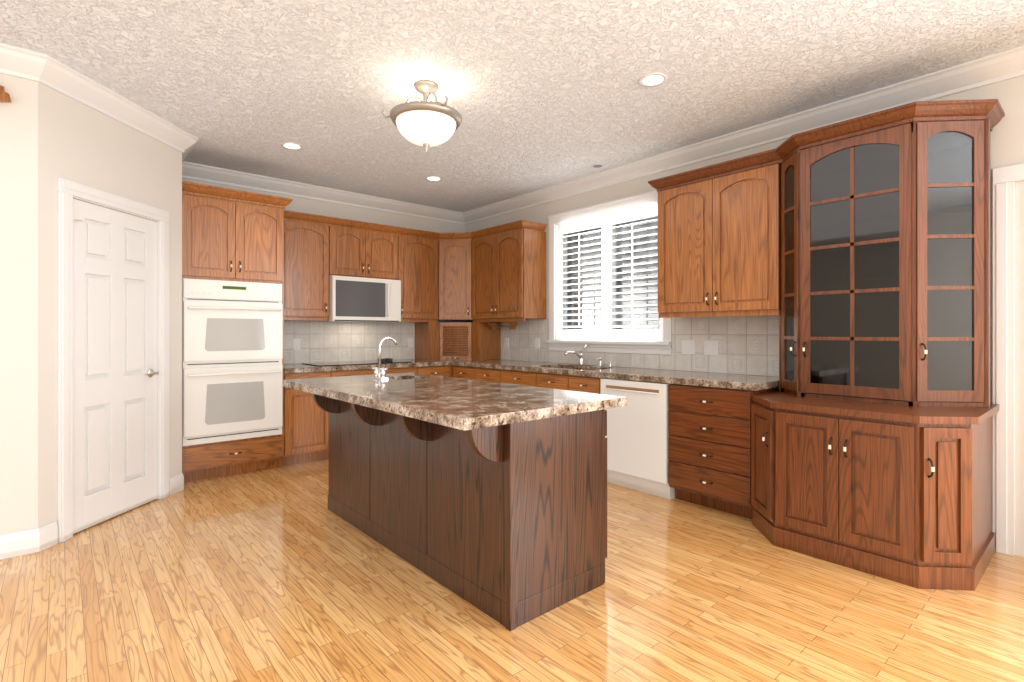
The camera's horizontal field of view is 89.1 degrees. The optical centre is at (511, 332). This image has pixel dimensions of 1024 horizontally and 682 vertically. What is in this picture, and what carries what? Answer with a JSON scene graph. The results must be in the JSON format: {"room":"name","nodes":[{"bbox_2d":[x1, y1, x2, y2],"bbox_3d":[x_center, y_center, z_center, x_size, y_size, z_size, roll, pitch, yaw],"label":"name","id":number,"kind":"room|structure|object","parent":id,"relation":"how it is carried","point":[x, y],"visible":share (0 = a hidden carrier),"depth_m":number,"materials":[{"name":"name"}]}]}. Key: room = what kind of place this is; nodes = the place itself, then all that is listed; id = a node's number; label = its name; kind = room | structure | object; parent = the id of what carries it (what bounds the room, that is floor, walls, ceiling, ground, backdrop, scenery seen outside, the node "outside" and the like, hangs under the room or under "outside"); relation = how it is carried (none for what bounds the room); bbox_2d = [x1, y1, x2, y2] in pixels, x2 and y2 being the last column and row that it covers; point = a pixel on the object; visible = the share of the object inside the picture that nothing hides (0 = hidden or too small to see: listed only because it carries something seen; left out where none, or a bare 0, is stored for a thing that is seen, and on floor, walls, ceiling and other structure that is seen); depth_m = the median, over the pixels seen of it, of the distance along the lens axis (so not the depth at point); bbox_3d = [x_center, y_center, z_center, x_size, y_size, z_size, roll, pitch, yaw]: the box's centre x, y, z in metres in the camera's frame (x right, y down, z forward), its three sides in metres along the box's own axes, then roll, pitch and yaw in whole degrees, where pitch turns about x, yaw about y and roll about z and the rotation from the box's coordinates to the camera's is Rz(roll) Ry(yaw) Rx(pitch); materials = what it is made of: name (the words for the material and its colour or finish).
{"room":"kitchen","nodes":[
{"label":"kitchen","id":0,"kind":"room"},
{"bbox_2d":[0,73,181,534],"bbox_3d":[-4.350,-0.148,2.477,4.748,2.745,1.580,0,0,-41],"label":"wall","id":1,"kind":"structure","parent":0,"point":[48,136],"depth_m":2.93,"materials":[{"name":"grey paint"}]},
{"bbox_2d":[0,85,10,101],"bbox_3d":[-2.901,-1.239,2.647,0.509,0.193,0.020,0,0,-41],"label":"trim","id":2,"kind":"structure","parent":1,"relation":"attached to","point":[4,96],"depth_m":2.79,"materials":[{"name":"brown wood"}]},
{"bbox_2d":[0,473,183,559],"bbox_3d":[-0.242,1.159,0.218,8.000,0.130,8.827,0,0,-41],"label":"baseboard","id":3,"kind":"structure","parent":1,"relation":"attached to","point":[20,543],"depth_m":2.88,"materials":[{"name":"white wood"}]},
{"bbox_2d":[57,177,168,542],"bbox_3d":[-2.589,0.161,3.439,0.630,2.125,0.592,0,0,-41],"label":"door frame","id":4,"kind":"structure","parent":1,"relation":"attached to","point":[67,190],"depth_m":3.09,"materials":[{"name":"white wood"}]},
{"bbox_2d":[73,199,158,533],"bbox_3d":[-2.608,0.205,3.449,0.092,2.021,0.709,0,0,4],"label":"pantry door","id":5,"kind":"structure","parent":1,"relation":"in","point":[115,373],"depth_m":3.41,"materials":[{"name":"white wood"}]},
{"bbox_2d":[0,43,1023,224],"bbox_3d":[-0.495,-1.460,0.510,8.000,0.122,9.600,0,0,-41],"label":"crown molding","id":6,"kind":"structure","parent":1,"relation":"attached to","point":[52,73],"depth_m":3.72,"materials":[{"name":"white wood"}]},
{"bbox_2d":[182,178,464,232],"bbox_3d":[-3.687,-0.148,4.195,8.300,2.745,0.150,0,0,-41],"label":"wall","id":7,"kind":"structure","parent":0,"point":[317,207],"depth_m":5.80,"materials":[{"name":"grey paint"}]},
{"bbox_2d":[284,210,335,320],"bbox_3d":[-2.129,-0.651,5.211,0.586,1.010,0.350,0,0,-41],"label":"upper cabinet","id":8,"kind":"object","parent":7,"relation":"attached to","point":[309,239],"depth_m":5.10,"materials":[{"name":"brown wood"}]},
{"bbox_2d":[336,218,391,279],"bbox_3d":[-1.660,-0.866,5.617,0.770,0.580,0.350,0,0,-41],"label":"upper cabinet","id":9,"kind":"object","parent":7,"relation":"attached to","point":[363,249],"depth_m":5.47,"materials":[{"name":"brown wood"}]},
{"bbox_2d":[318,275,400,322],"bbox_3d":[-1.621,-0.341,5.571,0.760,0.460,0.443,0,0,-41],"label":"microwave","id":10,"kind":"object","parent":9,"relation":"attached to","point":[362,299],"visible":1,"depth_m":5.40,"materials":[{"name":"white"}]},
{"bbox_2d":[392,226,439,321],"bbox_3d":[-1.160,-0.651,6.024,0.637,1.010,0.390,0,0,-41],"label":"upper cabinet","id":11,"kind":"object","parent":7,"relation":"attached to","point":[415,253],"depth_m":5.90,"materials":[{"name":"brown wood"}]},
{"bbox_2d":[0,459,1023,681],"bbox_3d":[-0.495,1.274,0.510,8.300,0.100,9.900,0,0,-41],"label":"floor","id":12,"kind":"structure","parent":0,"point":[282,574],"depth_m":2.28,"materials":[{"name":"brown wood"}]},
{"bbox_2d":[182,181,292,482],"bbox_3d":[-2.502,0.014,4.628,0.858,2.420,0.740,0,0,-41],"label":"tall cabinet","id":13,"kind":"object","parent":12,"relation":"on","point":[232,331],"visible":0.94,"depth_m":4.36,"materials":[{"name":"brown wood"}]},
{"bbox_2d":[281,371,340,465],"bbox_3d":[-2.070,0.796,5.069,0.490,0.856,0.640,0,0,-41],"label":"base cabinet","id":14,"kind":"object","parent":12,"relation":"on","point":[306,427],"depth_m":4.80,"materials":[{"name":"brown wood"}]},
{"bbox_2d":[284,359,451,372],"bbox_3d":[-1.580,0.347,5.483,1.770,0.045,0.656,0,0,-41],"label":"countertop","id":15,"kind":"structure","parent":14,"relation":"on","point":[288,368],"depth_m":5.16,"materials":[{"name":"stone"}]},
{"bbox_2d":[302,358,410,365],"bbox_3d":[-1.614,0.305,5.468,1.000,0.035,0.480,0,0,-41],"label":"cooktop","id":16,"kind":"object","parent":15,"relation":"in","point":[388,360],"visible":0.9,"depth_m":5.44,"materials":[{"name":"black glass"}]},
{"bbox_2d":[284,320,463,363],"bbox_3d":[-1.543,0.090,5.944,2.430,0.468,0.010,0,0,-41],"label":"tile backsplash","id":17,"kind":"structure","parent":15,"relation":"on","point":[319,341],"depth_m":5.69,"materials":[{"name":"tile"}]},
{"bbox_2d":[341,369,378,375],"bbox_3d":[-1.752,0.796,5.345,0.588,0.856,0.640,0,0,-41],"label":"base cabinet","id":18,"kind":"object","parent":12,"relation":"on","point":[366,371],"depth_m":5.13,"materials":[{"name":"brown wood"}]},
{"bbox_2d":[385,366,424,373],"bbox_3d":[-1.397,0.796,5.653,0.588,0.856,0.640,0,0,-41],"label":"base cabinet","id":19,"kind":"object","parent":12,"relation":"on","point":[421,370],"depth_m":5.49,"materials":[{"name":"brown wood"}]},
{"bbox_2d":[425,365,452,376],"bbox_3d":[-1.084,0.796,5.923,0.475,0.856,0.640,0,0,-41],"label":"base cabinet","id":20,"kind":"object","parent":12,"relation":"on","point":[446,370],"depth_m":5.76,"materials":[{"name":"brown wood"}]},
{"bbox_2d":[308,392,609,630],"bbox_3d":[-0.462,0.796,3.020,0.809,0.855,1.946,0,0,-41],"label":"kitchen island","id":21,"kind":"object","parent":12,"relation":"on","point":[489,498],"depth_m":2.41,"materials":[{"name":"brown wood"}]},
{"bbox_2d":[283,372,626,431],"bbox_3d":[-0.495,0.347,3.077,1.000,0.045,2.120,0,0,-41],"label":"island countertop","id":22,"kind":"structure","parent":21,"relation":"on","point":[461,404],"depth_m":2.58,"materials":[{"name":"brown stone"}]},
{"bbox_2d":[372,337,396,379],"bbox_3d":[-0.881,0.177,3.656,0.165,0.292,0.160,0,0,-41],"label":"island faucet","id":23,"kind":"object","parent":22,"relation":"on","point":[380,373],"visible":1,"depth_m":3.62,"materials":[{"name":"silver metal"}]},
{"bbox_2d":[453,365,468,378],"bbox_3d":[-0.286,0.796,5.885,0.640,0.856,0.509,0,0,-41],"label":"base cabinet","id":24,"kind":"object","parent":12,"relation":"on","point":[458,371],"depth_m":5.71,"materials":[{"name":"brown wood"}]},
{"bbox_2d":[469,367,492,381],"bbox_3d":[-0.017,0.796,5.575,0.640,0.856,0.548,0,0,-41],"label":"base cabinet","id":25,"kind":"object","parent":12,"relation":"on","point":[476,373],"depth_m":5.45,"materials":[{"name":"brown wood"}]},
{"bbox_2d":[493,369,528,385],"bbox_3d":[0.294,0.796,5.216,0.640,0.856,0.638,0,0,-41],"label":"base cabinet","id":26,"kind":"object","parent":12,"relation":"on","point":[499,375],"depth_m":5.08,"materials":[{"name":"brown wood"}]},
{"bbox_2d":[529,372,560,388],"bbox_3d":[0.595,0.796,4.868,0.640,0.856,0.518,0,0,-41],"label":"base cabinet","id":27,"kind":"object","parent":12,"relation":"on","point":[546,380],"depth_m":4.73,"materials":[{"name":"brown wood"}]},
{"bbox_2d":[561,374,600,393],"bbox_3d":[0.823,0.796,4.605,0.640,0.856,0.414,0,0,-41],"label":"base cabinet","id":28,"kind":"object","parent":12,"relation":"on","point":[568,382],"depth_m":4.39,"materials":[{"name":"brown wood"}]},
{"bbox_2d":[452,360,778,390],"bbox_3d":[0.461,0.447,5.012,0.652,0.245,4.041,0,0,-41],"label":"countertop","id":29,"kind":"structure","parent":28,"relation":"on","point":[736,381],"depth_m":4.10,"materials":[{"name":"stone"}]},
{"bbox_2d":[415,322,500,359],"bbox_3d":[-0.653,0.103,6.219,0.736,0.439,0.736,0,0,-41],"label":"appliance garage","id":30,"kind":"object","parent":29,"relation":"on","point":[457,340],"visible":1,"depth_m":6.09,"materials":[{"name":"brown wood"}]},
{"bbox_2d":[564,345,611,366],"bbox_3d":[0.686,0.221,4.955,0.266,0.204,0.508,0,0,-41],"label":"kitchen faucet","id":31,"kind":"object","parent":29,"relation":"on","point":[581,359],"visible":1,"depth_m":5.07,"materials":[{"name":"silver metal"}]},
{"bbox_2d":[464,315,778,376],"bbox_3d":[0.705,0.090,5.224,0.010,0.468,4.042,0,0,-41],"label":"tile backsplash","id":32,"kind":"structure","parent":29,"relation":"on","point":[748,345],"depth_m":4.26,"materials":[{"name":"tile"}]},
{"bbox_2d":[293,338,717,354],"bbox_3d":[-0.301,0.124,4.732,2.154,0.116,3.448,0,0,-41],"label":"outlet covers","id":33,"kind":"object","parent":32,"relation":"attached to","point":[710,347],"visible":1,"depth_m":4.33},
{"bbox_2d":[601,378,674,499],"bbox_3d":[1.154,0.799,4.204,0.651,0.850,0.612,0,0,-41],"label":"dishwasher","id":34,"kind":"object","parent":12,"relation":"on","point":[637,442],"visible":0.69,"depth_m":3.95,"materials":[{"name":"white metal"}]},
{"bbox_2d":[668,384,778,518],"bbox_3d":[1.553,0.796,3.738,0.673,0.855,0.603,0,0,-41],"label":"base cabinet","id":35,"kind":"object","parent":12,"relation":"on","point":[709,447],"visible":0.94,"depth_m":3.52,"materials":[{"name":"red wood"}]},
{"bbox_2d":[648,99,1004,590],"bbox_3d":[1.719,0.004,3.368,0.905,2.440,2.060,0,0,-41],"label":"hutch","id":36,"kind":"object","parent":12,"relation":"on","point":[854,254],"visible":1,"depth_m":2.84,"materials":[{"name":"red wood"}]},
{"bbox_2d":[0,0,1023,212],"bbox_3d":[-0.495,-1.571,0.510,8.300,0.100,9.900,0,0,-41],"label":"ceiling","id":37,"kind":"structure","parent":0,"point":[541,94],"depth_m":3.00,"materials":[{"name":"white paint"}]},
{"bbox_2d":[281,142,302,149],"bbox_3d":[-1.794,-1.518,4.240,0.170,0.005,0.170,0,0,-41],"label":"recessed light","id":38,"kind":"object","parent":37,"relation":"in","point":[291,146],"visible":1,"depth_m":4.24,"materials":[{"name":"white"}]},
{"bbox_2d":[382,80,461,152],"bbox_3d":[-0.504,-1.311,3.195,0.469,0.420,0.490,0,0,-41],"label":"ceiling light fixture","id":39,"kind":"object","parent":37,"relation":"hanging from","point":[426,122],"visible":1,"depth_m":3.10,"materials":[{"name":"white glass"}]},
{"bbox_2d":[425,176,441,180],"bbox_3d":[-0.773,-1.518,5.138,0.170,0.005,0.170,0,0,-41],"label":"recessed light","id":40,"kind":"object","parent":37,"relation":"in","point":[433,178],"visible":1,"depth_m":5.13,"materials":[{"name":"white"}]},
{"bbox_2d":[591,164,603,167],"bbox_3d":[0.780,-1.518,4.751,0.120,0.005,0.120,0,0,-41],"label":"recessed light","id":41,"kind":"object","parent":37,"relation":"in","point":[597,165],"visible":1,"depth_m":4.75,"materials":[{"name":"white metal"}]},
{"bbox_2d":[638,73,667,86],"bbox_3d":[0.848,-1.518,3.129,0.170,0.005,0.170,0,0,-41],"label":"recessed light","id":42,"kind":"object","parent":37,"relation":"in","point":[652,79],"visible":1,"depth_m":3.12,"materials":[{"name":"white"}]},
{"bbox_2d":[465,75,1023,556],"bbox_3d":[2.634,-0.148,3.122,0.150,2.745,9.750,0,0,-41],"label":"wall","id":43,"kind":"structure","parent":0,"point":[1007,139],"depth_m":2.90,"materials":[{"name":"grey paint"}]},
{"bbox_2d":[440,232,471,320],"bbox_3d":[-0.627,-0.651,6.295,0.619,1.010,0.678,0,0,-41],"label":"upper cabinet","id":44,"kind":"object","parent":43,"relation":"attached to","point":[455,248],"depth_m":6.07,"materials":[{"name":"brown wood"}]},
{"bbox_2d":[472,220,546,321],"bbox_3d":[-0.081,-0.651,5.840,0.390,1.010,0.936,0,0,-41],"label":"upper cabinet","id":45,"kind":"object","parent":43,"relation":"attached to","point":[495,274],"depth_m":5.58,"materials":[{"name":"brown wood"}]},
{"bbox_2d":[488,322,517,329],"bbox_3d":[-0.109,-0.073,5.899,0.160,0.085,0.344,0,0,-41],"label":"paper towel holder","id":46,"kind":"object","parent":45,"relation":"attached to","point":[495,325],"visible":1,"depth_m":5.88,"materials":[{"name":"brown wood"}]},
{"bbox_2d":[546,190,671,354],"bbox_3d":[0.927,-0.526,5.050,0.205,1.440,1.480,0,0,-41],"label":"window","id":47,"kind":"structure","parent":43,"relation":"in","point":[659,347],"depth_m":5.27,"materials":[{"name":"white"}]},
{"bbox_2d":[558,204,662,339],"bbox_3d":[0.920,-0.531,5.044,0.083,1.206,1.290,0,0,-41],"label":"window shutters","id":48,"kind":"object","parent":47,"relation":"attached to","point":[606,331],"visible":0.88,"depth_m":5.02,"materials":[{"name":"white wood"}]},
{"label":"outside","id":49,"kind":"structure","parent":0,"visible":0},
{"bbox_2d":[591,216,658,328],"bbox_3d":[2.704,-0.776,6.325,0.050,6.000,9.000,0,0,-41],"label":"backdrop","id":50,"kind":"structure","parent":49,"point":[652,273],"depth_m":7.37,"materials":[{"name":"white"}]}
]}

